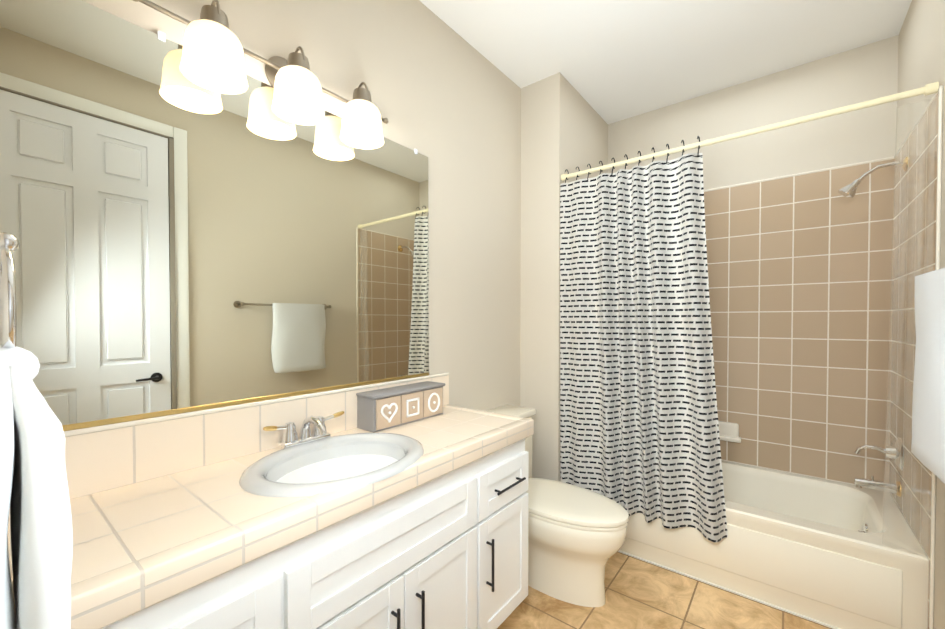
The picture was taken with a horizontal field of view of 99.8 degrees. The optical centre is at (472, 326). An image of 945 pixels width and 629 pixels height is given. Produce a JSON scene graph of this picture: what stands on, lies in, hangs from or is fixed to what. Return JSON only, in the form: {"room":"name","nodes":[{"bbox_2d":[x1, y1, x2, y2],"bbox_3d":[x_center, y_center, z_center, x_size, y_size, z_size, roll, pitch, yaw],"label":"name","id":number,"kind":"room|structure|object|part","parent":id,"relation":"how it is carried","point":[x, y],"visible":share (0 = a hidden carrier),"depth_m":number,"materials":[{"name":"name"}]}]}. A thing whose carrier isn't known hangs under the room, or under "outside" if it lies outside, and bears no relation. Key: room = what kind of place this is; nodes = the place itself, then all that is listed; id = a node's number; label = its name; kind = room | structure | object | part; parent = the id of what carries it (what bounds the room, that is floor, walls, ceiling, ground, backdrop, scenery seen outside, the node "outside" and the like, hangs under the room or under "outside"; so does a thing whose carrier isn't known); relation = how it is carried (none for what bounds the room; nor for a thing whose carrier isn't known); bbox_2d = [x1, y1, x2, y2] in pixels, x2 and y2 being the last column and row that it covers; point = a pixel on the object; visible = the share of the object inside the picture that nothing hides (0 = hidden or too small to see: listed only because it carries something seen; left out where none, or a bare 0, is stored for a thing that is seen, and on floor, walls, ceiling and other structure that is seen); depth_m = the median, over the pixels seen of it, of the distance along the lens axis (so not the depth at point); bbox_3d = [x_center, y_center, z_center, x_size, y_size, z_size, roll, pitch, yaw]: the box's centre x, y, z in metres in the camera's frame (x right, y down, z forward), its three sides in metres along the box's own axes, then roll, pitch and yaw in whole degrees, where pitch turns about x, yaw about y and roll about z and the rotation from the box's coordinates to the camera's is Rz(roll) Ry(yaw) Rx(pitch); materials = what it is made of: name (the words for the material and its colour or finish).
{"room":"bathroom","nodes":[
{"label":"bathroom","id":0,"kind":"room"},
{"bbox_2d":[82,0,520,410],"bbox_3d":[-0.176,-0.117,2.022,0.100,2.774,3.241,1,1,38],"label":"wall","id":1,"kind":"structure","parent":0,"point":[445,99],"depth_m":1.98,"materials":[{"name":"beige paint"}]},
{"bbox_2d":[0,0,428,430],"bbox_3d":[-0.642,-0.280,1.341,0.010,1.043,1.392,1,1,38],"label":"mirror","id":2,"kind":"object","parent":1,"relation":"attached to","point":[186,245],"visible":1,"depth_m":1.11,"materials":[{"name":"clear glass"}]},
{"bbox_2d":[133,0,387,148],"bbox_3d":[-0.567,-0.796,1.292,0.179,0.214,0.826,1,1,38],"label":"sconce","id":3,"kind":"object","parent":1,"relation":"attached to","point":[213,52],"visible":1,"depth_m":1.22,"materials":[{"name":"white glass"}]},
{"bbox_3d":[-0.711,-0.751,1.097,0.160,0.130,0.160,1,1,38],"label":"lamp shade","id":4,"kind":"part","parent":3,"relation":"part of","materials":[{"name":"white glass"}]},
{"bbox_3d":[-0.561,-0.754,1.285,0.160,0.130,0.160,1,1,38],"label":"lamp shade","id":5,"kind":"part","parent":3,"relation":"part of","materials":[{"name":"white glass"}]},
{"bbox_3d":[-0.409,-0.757,1.476,0.160,0.130,0.160,1,1,38],"label":"lamp shade","id":6,"kind":"part","parent":3,"relation":"part of","materials":[{"name":"white glass"}]},
{"bbox_2d":[356,381,444,431],"bbox_3d":[-0.287,0.330,1.682,0.122,0.139,0.398,1,1,38],"label":"drawer box","id":7,"kind":"object","parent":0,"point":[383,409],"visible":1,"depth_m":1.60,"materials":[{"name":"grey wood"}]},
{"bbox_2d":[520,72,607,480],"bbox_3d":[0.664,-0.129,2.782,0.268,2.774,0.806,1,1,38],"label":"wall","id":8,"kind":"structure","parent":0,"point":[564,125],"depth_m":2.46,"materials":[{"name":"beige paint"}]},
{"bbox_2d":[497,552,831,628],"bbox_3d":[0.559,1.309,1.459,1.777,0.060,3.041,1,1,38],"label":"floor","id":9,"kind":"structure","parent":0,"point":[640,594],"depth_m":1.79,"materials":[{"name":"tile"}]},
{"bbox_2d":[107,444,528,628],"bbox_3d":[-0.405,0.913,1.252,0.511,0.739,1.520,1,1,38],"label":"bathroom vanity","id":10,"kind":"object","parent":9,"relation":"on","point":[459,560],"depth_m":1.18,"materials":[{"name":"white wood"}]},
{"bbox_2d":[7,404,533,628],"bbox_3d":[-0.407,0.436,1.254,0.497,0.068,1.532,1,1,38],"label":"countertop","id":11,"kind":"structure","parent":10,"relation":"on","point":[139,546],"depth_m":0.82,"materials":[{"name":"beige tile"}]},
{"bbox_2d":[259,412,334,447],"bbox_3d":[-0.538,0.344,1.295,0.147,0.094,0.244,1,1,38],"label":"faucet","id":12,"kind":"object","parent":11,"relation":"on","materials":[{"name":"silver metal"}]},
{"bbox_2d":[207,424,458,575],"bbox_3d":[-0.399,0.479,1.211,0.440,0.181,0.550,1,1,38],"label":"sink","id":13,"kind":"object","parent":11,"relation":"in","point":[338,490],"depth_m":1.13,"materials":[{"name":"white ceramic"}]},
{"bbox_2d":[487,405,628,606],"bbox_3d":[0.355,0.876,1.978,0.800,0.790,0.534,1,1,38],"label":"toilet","id":14,"kind":"object","parent":9,"relation":"on","point":[576,536],"visible":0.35,"depth_m":1.82,"materials":[{"name":"beige ceramic"}]},
{"bbox_2d":[618,460,928,628],"bbox_3d":[1.374,1.066,2.266,1.503,0.400,0.753,1,1,38],"label":"tub","id":15,"kind":"object","parent":9,"relation":"on","point":[815,550],"visible":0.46,"depth_m":1.81,"materials":[{"name":"beige ceramic"}]},
{"bbox_3d":[1.143,1.061,1.976,1.363,0.230,0.012,1,1,38],"label":"panel","id":16,"kind":"part","parent":15,"relation":"part of","materials":[{"name":"beige ceramic"}]},
{"bbox_2d":[419,0,911,123],"bbox_3d":[0.559,-1.525,1.416,1.977,0.060,3.241,1,1,38],"label":"ceiling","id":17,"kind":"structure","parent":0,"point":[611,61],"depth_m":2.08,"materials":[{"name":"white paint"}]},
{"bbox_2d":[608,35,898,484],"bbox_3d":[1.536,-0.127,2.667,1.777,2.774,0.100,1,1,38],"label":"wall","id":18,"kind":"structure","parent":0,"point":[857,75],"depth_m":2.35,"materials":[{"name":"beige paint"}]},
{"bbox_2d":[704,156,894,484],"bbox_3d":[1.607,-0.015,2.542,1.493,1.750,0.010,1,1,38],"label":"wall tile","id":19,"kind":"structure","parent":18,"relation":"attached to","point":[800,273],"depth_m":2.29,"materials":[{"name":"beige tile"}]},
{"bbox_2d":[718,421,741,442],"bbox_3d":[1.606,0.663,2.507,0.150,0.110,0.067,1,1,38],"label":"soap dish","id":20,"kind":"object","parent":19,"relation":"attached to","point":[728,431],"visible":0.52,"depth_m":2.49,"materials":[{"name":"white ceramic"}]},
{"bbox_2d":[897,0,944,628],"bbox_3d":[1.294,-0.099,0.854,0.100,2.774,3.241,1,1,38],"label":"wall","id":21,"kind":"structure","parent":0,"point":[921,51],"depth_m":1.59,"materials":[{"name":"beige paint"}]},
{"bbox_2d":[889,85,942,628],"bbox_3d":[1.948,0.198,1.770,0.010,2.152,0.801,1,1,38],"label":"wall tile","id":22,"kind":"structure","parent":21,"relation":"attached to","point":[935,137],"depth_m":1.72,"materials":[{"name":"beige tile"}]},
{"bbox_2d":[560,82,938,554],"bbox_3d":[1.110,0.039,1.924,1.499,1.941,0.107,1,1,38],"label":"shower curtain","id":23,"kind":"object","parent":22,"relation":"attached to","point":[639,428],"visible":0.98,"depth_m":2.08,"materials":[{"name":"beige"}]},
{"bbox_3d":[1.128,-0.889,1.933,1.499,0.038,0.038,1,1,38],"label":"rod","id":24,"kind":"part","parent":23,"relation":"part of","materials":[{"name":"beige"}]},
{"bbox_2d":[838,156,907,197],"bbox_3d":[1.932,-0.714,1.927,0.237,0.157,0.072,1,1,38],"label":"shower head","id":25,"kind":"object","parent":22,"relation":"attached to","point":[848,190],"visible":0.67,"depth_m":1.95},
{"bbox_2d":[854,437,903,496],"bbox_3d":[1.976,0.670,1.946,0.160,0.284,0.156,1,1,38],"label":"tub spout","id":26,"kind":"object","parent":22,"relation":"attached to","point":[871,483],"visible":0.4,"depth_m":1.92,"materials":[{"name":"silver metal"}]},
{"bbox_2d":[911,268,944,483],"bbox_3d":[1.232,0.115,0.976,0.143,0.539,0.731,1,1,38],"label":"towel","id":27,"kind":"object","parent":21,"relation":"attached to","point":[928,430],"visible":1,"depth_m":1.04,"materials":[{"name":"white fabric"}]},
{"bbox_3d":[-0.418,-0.089,0.208,1.777,2.774,0.100,1,1,38],"label":"wall","id":28,"kind":"structure","parent":0,"visible":0},
{"bbox_2d":[0,232,72,628],"bbox_3d":[-0.641,0.133,0.536,0.310,0.556,0.129,1,1,38],"label":"towel","id":29,"kind":"object","parent":28,"relation":"attached to","point":[34,496],"visible":1,"depth_m":0.48,"materials":[{"name":"white fabric"}]}
]}

